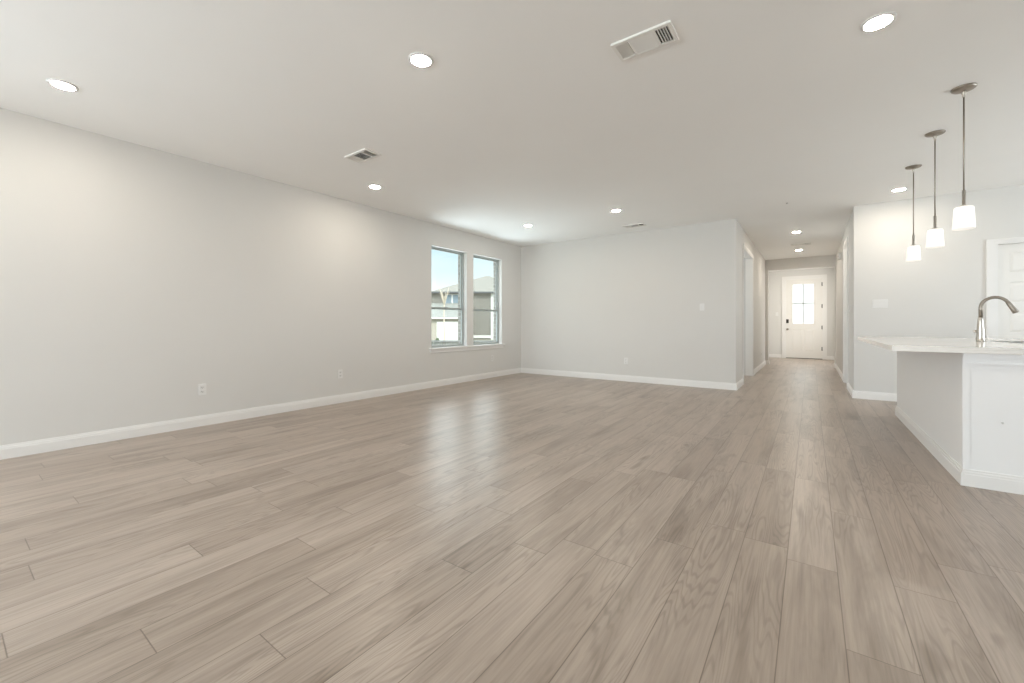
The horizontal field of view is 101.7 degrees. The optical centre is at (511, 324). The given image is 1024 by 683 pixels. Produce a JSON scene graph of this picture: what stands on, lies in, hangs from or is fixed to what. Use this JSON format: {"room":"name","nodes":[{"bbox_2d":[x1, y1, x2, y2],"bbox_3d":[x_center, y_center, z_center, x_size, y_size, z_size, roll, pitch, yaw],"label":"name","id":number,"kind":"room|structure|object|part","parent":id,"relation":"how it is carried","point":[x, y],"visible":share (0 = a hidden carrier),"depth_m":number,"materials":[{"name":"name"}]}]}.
{"room":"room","nodes":[
{"label":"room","id":0,"kind":"room"},
{"bbox_2d":[0,108,520,445],"bbox_3d":[-3.810,-0.317,3.602,0.130,2.740,13.820,0,0,36],"label":"wall","id":1,"kind":"structure","parent":0,"point":[134,277],"depth_m":4.22,"materials":[{"name":"paint"}]},
{"bbox_2d":[198,384,205,395],"bbox_3d":[-3.210,0.676,4.320,0.010,0.116,0.072,0,0,36],"label":"wall outlet","id":2,"kind":"object","parent":1,"relation":"attached to","point":[201,387],"visible":1,"depth_m":4.32,"materials":[{"name":"white plastic"}]},
{"bbox_2d":[0,368,520,459],"bbox_3d":[-3.728,0.999,3.592,0.016,0.108,13.500,0,0,36],"label":"baseboard","id":3,"kind":"structure","parent":1,"relation":"attached to","point":[8,451],"depth_m":4.31,"materials":[{"name":"white paint"}]},
{"bbox_2d":[338,369,342,378],"bbox_3d":[-2.302,0.666,5.588,0.010,0.116,0.072,0,0,36],"label":"wall outlet","id":4,"kind":"object","parent":1,"relation":"attached to","point":[340,372],"visible":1,"depth_m":5.59,"materials":[{"name":"white plastic"}]},
{"bbox_2d":[431,246,463,347],"bbox_3d":[-1.169,-0.461,7.355,0.055,1.716,0.875,0,0,36],"label":"window","id":5,"kind":"structure","parent":1,"relation":"in","point":[461,254],"depth_m":7.68,"materials":[{"name":"plastic"}]},
{"bbox_3d":[-1.181,-0.779,7.364,0.020,1.044,0.839,0,0,36],"label":"sash","id":6,"kind":"part","parent":5,"relation":"part of","materials":[{"name":"glass"}]},
{"bbox_3d":[-1.161,0.041,7.350,0.020,0.676,0.839,0,0,36],"label":"sash","id":7,"kind":"part","parent":5,"relation":"part of","materials":[{"name":"glass"}]},
{"bbox_2d":[430,345,503,352],"bbox_3d":[-0.767,0.449,7.729,0.014,0.060,2.021,0,0,36],"label":"trim","id":8,"kind":"structure","parent":1,"relation":"attached to","point":[493,346],"depth_m":7.59,"materials":[{"name":"white paint"}]},
{"bbox_2d":[429,344,504,349],"bbox_3d":[-0.789,0.407,7.745,0.110,0.023,2.061,0,0,36],"label":"windowsill","id":9,"kind":"structure","parent":1,"relation":"attached to","point":[484,344],"depth_m":7.49,"materials":[{"name":"white paint"}]},
{"bbox_2d":[473,255,498,344],"bbox_3d":[-0.549,-0.461,8.221,0.055,1.716,0.878,0,0,36],"label":"window","id":10,"kind":"structure","parent":1,"relation":"in","point":[474,256],"depth_m":8.55,"materials":[{"name":"plastic"}]},
{"bbox_3d":[-0.561,-0.779,8.229,0.020,1.044,0.842,0,0,36],"label":"sash","id":11,"kind":"part","parent":10,"relation":"part of","materials":[{"name":"glass"}]},
{"bbox_3d":[-0.541,0.041,8.215,0.020,0.676,0.842,0,0,36],"label":"sash","id":12,"kind":"part","parent":10,"relation":"part of","materials":[{"name":"glass"}]},
{"bbox_2d":[458,255,495,343],"bbox_3d":[-3.894,-0.072,3.662,0.075,3.650,13.820,0,0,36],"label":"brick wall","id":13,"kind":"structure","parent":0,"point":[494,263],"depth_m":8.60,"materials":[{"name":"beige brick"}]},
{"bbox_2d":[0,357,1023,682],"bbox_3d":[2.712,1.128,3.925,10.400,0.150,21.940,0,0,36],"label":"floor","id":14,"kind":"structure","parent":0,"point":[784,526],"depth_m":1.98,"materials":[{"name":"brown wood"}]},
{"bbox_2d":[895,351,1023,494],"bbox_3d":[4.104,0.620,3.499,1.001,0.866,2.623,0,0,36],"label":"kitchen island","id":15,"kind":"object","parent":14,"relation":"on","point":[967,409],"visible":0.91,"depth_m":2.71,"materials":[{"name":"white paint"}]},
{"bbox_2d":[857,336,1023,354],"bbox_3d":[3.977,0.168,3.594,1.358,0.039,2.691,0,0,36],"label":"island countertop","id":16,"kind":"structure","parent":15,"relation":"on","point":[1012,346],"depth_m":3.06,"materials":[{"name":"white stone"}]},
{"bbox_2d":[973,296,1018,341],"bbox_3d":[4.123,-0.047,3.554,0.263,0.390,0.060,0,0,36],"label":"kitchen faucet","id":17,"kind":"object","parent":16,"relation":"on","point":[980,332],"visible":1,"depth_m":3.59,"materials":[{"name":"silver metal"}]},
{"bbox_3d":[4.090,0.999,3.513,0.961,0.108,2.617,0,0,36],"label":"baseboard","id":18,"kind":"part","parent":15,"relation":"part of","materials":[{"name":"white paint"}]},
{"bbox_3d":[2.976,0.566,2.736,0.036,0.758,0.036,0,0,36],"label":"corner trim","id":19,"kind":"part","parent":15,"relation":"part of","materials":[{"name":"white paint"}]},
{"bbox_3d":[3.336,0.223,2.450,0.949,0.072,0.022,0,0,36],"label":"moulding","id":20,"kind":"part","parent":15,"relation":"part of","materials":[{"name":"white paint"}]},
{"bbox_2d":[0,0,1023,270],"bbox_3d":[2.712,-1.787,3.925,10.400,0.200,21.940,0,0,36],"label":"ceiling","id":21,"kind":"structure","parent":0,"point":[524,112],"depth_m":3.09,"materials":[{"name":"paint"}]},
{"bbox_2d":[46,78,78,91],"bbox_3d":[-3.165,-1.680,2.939,0.158,0.014,0.158,0,0,36],"label":"recessed light","id":22,"kind":"object","parent":21,"relation":"in","point":[57,83],"visible":1,"depth_m":2.92,"materials":[{"name":"white plastic"}]},
{"bbox_2d":[344,148,381,163],"bbox_3d":[-1.492,-1.681,4.168,0.348,0.012,0.188,0,0,36],"label":"ceiling vent","id":23,"kind":"object","parent":21,"relation":"in","point":[363,155],"visible":1,"depth_m":4.16,"materials":[{"name":"white metal"}]},
{"bbox_2d":[368,184,381,188],"bbox_3d":[-1.677,-1.680,5.105,0.158,0.014,0.158,0,0,36],"label":"recessed light","id":24,"kind":"object","parent":21,"relation":"in","point":[373,186],"visible":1,"depth_m":5.08,"materials":[{"name":"white"}]},
{"bbox_2d":[408,52,433,67],"bbox_3d":[-0.581,-1.680,2.662,0.158,0.014,0.158,0,0,36],"label":"recessed light","id":25,"kind":"object","parent":21,"relation":"in","point":[418,59],"visible":1,"depth_m":2.65,"materials":[{"name":"white"}]},
{"bbox_2d":[623,223,645,227],"bbox_3d":[2.086,-1.681,7.104,0.348,0.012,0.188,0,0,36],"label":"ceiling vent","id":26,"kind":"object","parent":21,"relation":"in","point":[637,224],"visible":1,"depth_m":7.08,"materials":[{"name":"white metal"}]},
{"bbox_2d":[611,20,678,61],"bbox_3d":[0.790,-1.681,2.487,0.348,0.012,0.188,0,0,36],"label":"ceiling vent","id":27,"kind":"object","parent":21,"relation":"in","point":[663,34],"visible":1,"depth_m":2.48,"materials":[{"name":"white metal"}]},
{"bbox_2d":[791,242,810,245],"bbox_3d":[6.073,-1.681,8.763,0.348,0.012,0.188,0,0,36],"label":"ceiling vent","id":28,"kind":"object","parent":21,"relation":"in","point":[810,242],"visible":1,"depth_m":8.75,"materials":[{"name":"white metal"}]},
{"bbox_2d":[860,11,896,31],"bbox_3d":[2.042,-1.680,2.327,0.158,0.014,0.158,0,0,36],"label":"recessed light","id":29,"kind":"object","parent":21,"relation":"in","point":[879,21],"visible":1,"depth_m":2.31,"materials":[{"name":"white plastic"}]},
{"bbox_2d":[891,187,907,191],"bbox_3d":[4.843,-1.680,5.219,0.158,0.014,0.158,0,0,36],"label":"recessed light","id":30,"kind":"object","parent":21,"relation":"in","point":[903,188],"visible":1,"depth_m":5.20,"materials":[{"name":"white"}]},
{"bbox_2d":[905,164,921,260],"bbox_3d":[4.292,-1.183,4.459,0.132,1.007,0.132,0,0,36],"label":"pendant lamp","id":31,"kind":"object","parent":21,"relation":"hanging from","point":[913,253],"visible":1,"depth_m":4.44,"materials":[{"name":"white glass"}]},
{"bbox_2d":[910,235,914,245],"bbox_3d":[4.292,-0.897,4.459,0.052,0.124,0.052,0,0,36],"label":"socket","id":32,"kind":"object","parent":31,"relation":"attached to","point":[913,236],"depth_m":4.45,"materials":[{"name":"silver metal"}]},
{"bbox_3d":[4.292,-1.290,4.459,0.009,0.675,0.009,0,0,-21],"label":"rod","id":33,"kind":"part","parent":31,"relation":"part of","materials":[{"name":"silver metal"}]},
{"bbox_3d":[4.292,-0.759,4.459,0.117,0.159,0.117,0,0,36],"label":"lamp shade","id":34,"kind":"part","parent":31,"relation":"part of","materials":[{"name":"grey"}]},
{"bbox_2d":[924,130,945,247],"bbox_3d":[3.731,-1.183,3.678,0.132,1.007,0.132,0,0,36],"label":"pendant lamp","id":35,"kind":"object","parent":21,"relation":"hanging from","point":[934,237],"visible":1,"depth_m":3.67,"materials":[{"name":"white glass"}]},
{"bbox_2d":[932,216,936,228],"bbox_3d":[3.731,-0.897,3.678,0.052,0.124,0.052,0,0,36],"label":"socket","id":36,"kind":"object","parent":35,"relation":"attached to","point":[934,217],"depth_m":3.67,"materials":[{"name":"silver metal"}]},
{"bbox_3d":[3.731,-1.290,3.678,0.009,0.675,0.009,0,0,2],"label":"rod","id":37,"kind":"part","parent":35,"relation":"part of","materials":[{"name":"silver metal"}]},
{"bbox_3d":[3.731,-0.759,3.678,0.117,0.159,0.117,0,0,36],"label":"lamp shade","id":38,"kind":"part","parent":35,"relation":"part of","materials":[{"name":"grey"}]},
{"bbox_2d":[950,83,977,230],"bbox_3d":[3.224,-1.183,2.976,0.132,1.007,0.132,0,0,36],"label":"pendant lamp","id":39,"kind":"object","parent":21,"relation":"hanging from","point":[963,215],"visible":1,"depth_m":2.96,"materials":[{"name":"white glass"}]},
{"bbox_2d":[959,190,965,206],"bbox_3d":[3.224,-0.897,2.976,0.052,0.124,0.052,0,0,36],"label":"socket","id":40,"kind":"object","parent":39,"relation":"attached to","point":[963,191],"depth_m":2.97,"materials":[{"name":"silver metal"}]},
{"bbox_3d":[3.224,-1.290,2.976,0.009,0.675,0.009,0,0,2],"label":"rod","id":41,"kind":"part","parent":39,"relation":"part of","materials":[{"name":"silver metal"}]},
{"bbox_3d":[3.224,-0.759,2.976,0.117,0.159,0.117,0,0,36],"label":"lamp shade","id":42,"kind":"part","parent":39,"relation":"part of","materials":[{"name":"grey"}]},
{"bbox_2d":[521,219,736,382],"bbox_3d":[1.922,-0.317,7.922,4.160,2.740,0.120,0,0,36],"label":"wall","id":43,"kind":"structure","parent":0,"point":[589,305],"depth_m":7.61,"materials":[{"name":"paint"}]},
{"bbox_2d":[521,368,736,389],"bbox_3d":[1.895,0.999,7.858,4.160,0.108,0.016,0,0,36],"label":"baseboard","id":44,"kind":"structure","parent":43,"relation":"attached to","point":[679,382],"depth_m":7.58,"materials":[{"name":"white paint"}]},
{"bbox_2d":[744,258,744,374],"bbox_3d":[3.736,-0.317,8.489,1.630,2.740,1.675,0,0,36],"label":"wall","id":45,"kind":"structure","parent":0,"point":[744,258],"depth_m":8.61,"materials":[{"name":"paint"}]},
{"bbox_2d":[737,221,764,381],"bbox_3d":[5.142,-0.317,8.950,0.120,2.740,5.300,0,0,36],"label":"wall","id":46,"kind":"structure","parent":0,"point":[742,237],"depth_m":8.87,"materials":[{"name":"paint"}]},
{"bbox_2d":[743,243,753,379],"bbox_3d":[4.455,-0.182,7.975,0.138,2.470,1.545,0,0,36],"label":"trim","id":47,"kind":"structure","parent":46,"relation":"attached to","point":[749,257],"depth_m":8.54,"materials":[{"name":"white paint"}]},
{"bbox_2d":[737,360,765,389],"bbox_3d":[5.127,0.999,8.812,0.016,0.108,5.300,0,0,36],"label":"baseboard","id":48,"kind":"structure","parent":46,"relation":"attached to","point":[740,383],"depth_m":8.88,"materials":[{"name":"white paint"}]},
{"bbox_2d":[765,255,835,363],"bbox_3d":[7.276,-0.317,10.607,1.920,2.740,0.120,0,0,36],"label":"wall","id":49,"kind":"structure","parent":0,"point":[828,260],"depth_m":10.61,"materials":[{"name":"paint"}]},
{"bbox_2d":[769,267,833,357],"bbox_3d":[8.912,-0.317,12.892,1.920,2.740,0.140,0,0,36],"label":"wall","id":50,"kind":"structure","parent":0,"point":[775,277],"depth_m":13.12,"materials":[{"name":"paint"}]},
{"bbox_2d":[769,354,833,359],"bbox_3d":[8.091,0.999,11.745,1.680,0.108,2.680,0,0,36],"label":"baseboard","id":51,"kind":"structure","parent":50,"relation":"attached to","point":[770,355],"depth_m":13.14,"materials":[{"name":"white paint"}]},
{"bbox_2d":[782,274,826,359],"bbox_3d":[8.973,-0.218,12.819,1.131,2.543,0.188,0,0,36],"label":"door","id":52,"kind":"structure","parent":50,"relation":"in","point":[803,340],"depth_m":12.78,"materials":[{"name":"white paint"}]},
{"bbox_3d":[8.941,-0.627,12.807,0.602,1.276,0.008,0,0,36],"label":"lite frame","id":53,"kind":"part","parent":52,"relation":"part of","materials":[{"name":"white glass"}]},
{"bbox_2d":[836,209,852,388],"bbox_3d":[6.487,-0.317,8.097,0.120,2.740,5.120,0,0,36],"label":"wall","id":54,"kind":"structure","parent":0,"point":[848,232],"depth_m":7.25,"materials":[{"name":"paint"}]},
{"bbox_2d":[835,364,852,396],"bbox_3d":[6.362,0.999,8.039,0.016,0.108,5.120,0,0,36],"label":"baseboard","id":55,"kind":"structure","parent":54,"relation":"attached to","point":[849,388],"depth_m":7.78,"materials":[{"name":"white paint"}]},
{"bbox_2d":[843,237,847,382],"bbox_3d":[5.810,-0.191,7.167,0.138,2.488,0.936,0,0,36],"label":"door","id":56,"kind":"structure","parent":54,"relation":"in","point":[845,246],"depth_m":7.51,"materials":[{"name":"white paint"}]},
{"bbox_2d":[853,184,1023,393],"bbox_3d":[6.742,-0.317,4.692,4.500,2.740,0.120,0,0,36],"label":"wall","id":57,"kind":"structure","parent":0,"point":[940,294],"depth_m":5.58,"materials":[{"name":"paint"}]},
{"bbox_2d":[852,390,896,401],"bbox_3d":[6.696,0.999,4.641,4.516,0.108,0.016,0,0,36],"label":"baseboard","id":58,"kind":"structure","parent":57,"relation":"attached to","point":[855,394],"depth_m":5.81,"materials":[{"name":"white paint"}]},
{"bbox_2d":[872,299,887,307],"bbox_3d":[5.104,-0.287,5.783,0.164,0.116,0.013,0,0,36],"label":"light switch","id":59,"kind":"object","parent":57,"relation":"attached to","point":[880,303],"visible":1,"depth_m":5.78,"materials":[{"name":"white plastic"}]},
{"bbox_2d":[986,237,1023,338],"bbox_3d":[6.345,0.000,4.953,0.990,2.106,0.158,0,0,36],"label":"door","id":60,"kind":"structure","parent":57,"relation":"in","point":[1004,256],"depth_m":5.13,"materials":[{"name":"white paint"}]},
{"label":"outside","id":61,"kind":"structure","parent":0,"visible":0},
{"bbox_3d":[2.962,1.873,47.077,130.000,0.200,140.000,0,0,36],"label":"ground","id":62,"kind":"structure","parent":61,"visible":0},
{"bbox_2d":[431,276,492,339],"bbox_3d":[-3.554,-2.183,50.520,12.001,7.912,15.960,0,0,0],"label":"house","id":63,"kind":"structure","parent":62,"relation":"on","point":[482,286],"depth_m":47.93,"materials":[{"name":"brick"}]},
{"bbox_3d":[-7.281,-2.855,47.932,0.633,1.036,0.015,0,0,0],"label":"pane","id":64,"kind":"part","parent":63,"relation":"part of","materials":[{"name":"clear glass"}]},
{"bbox_3d":[-6.475,-2.855,47.932,0.633,1.036,0.015,0,0,0],"label":"pane","id":65,"kind":"part","parent":63,"relation":"part of","materials":[{"name":"clear glass"}]},
{"bbox_2d":[431,340,492,344],"bbox_3d":[-2.111,1.179,16.008,8.000,1.129,0.076,0,0,0],"label":"fence","id":66,"kind":"object","parent":62,"relation":"on","point":[436,342],"visible":0.08,"depth_m":15.97,"materials":[{"name":"white"}]},
{"bbox_3d":[-2.119,1.186,16.038,7.985,1.114,0.015,0,0,0],"label":"picket panel","id":67,"kind":"part","parent":66,"relation":"part of","materials":[{"name":"white"}]},
{"bbox_3d":[-2.111,1.143,16.000,8.000,1.059,0.060,0,0,0],"label":"rail","id":68,"kind":"part","parent":66,"relation":"part of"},
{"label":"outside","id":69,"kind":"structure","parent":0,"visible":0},
{"bbox_3d":[-3.022,1.763,30.000,52.858,0.030,40.623,0,0,36],"label":"street","id":70,"kind":"object","parent":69,"visible":0},
{"bbox_2d":[439,288,448,339],"bbox_3d":[-4.886,-0.481,30.000,0.803,4.512,0.631,0,0,0],"label":"bare tree","id":71,"kind":"object","parent":70,"relation":"on","point":[441,294],"visible":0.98,"depth_m":29.97,"materials":[{"name":"brown plant"}]}
]}

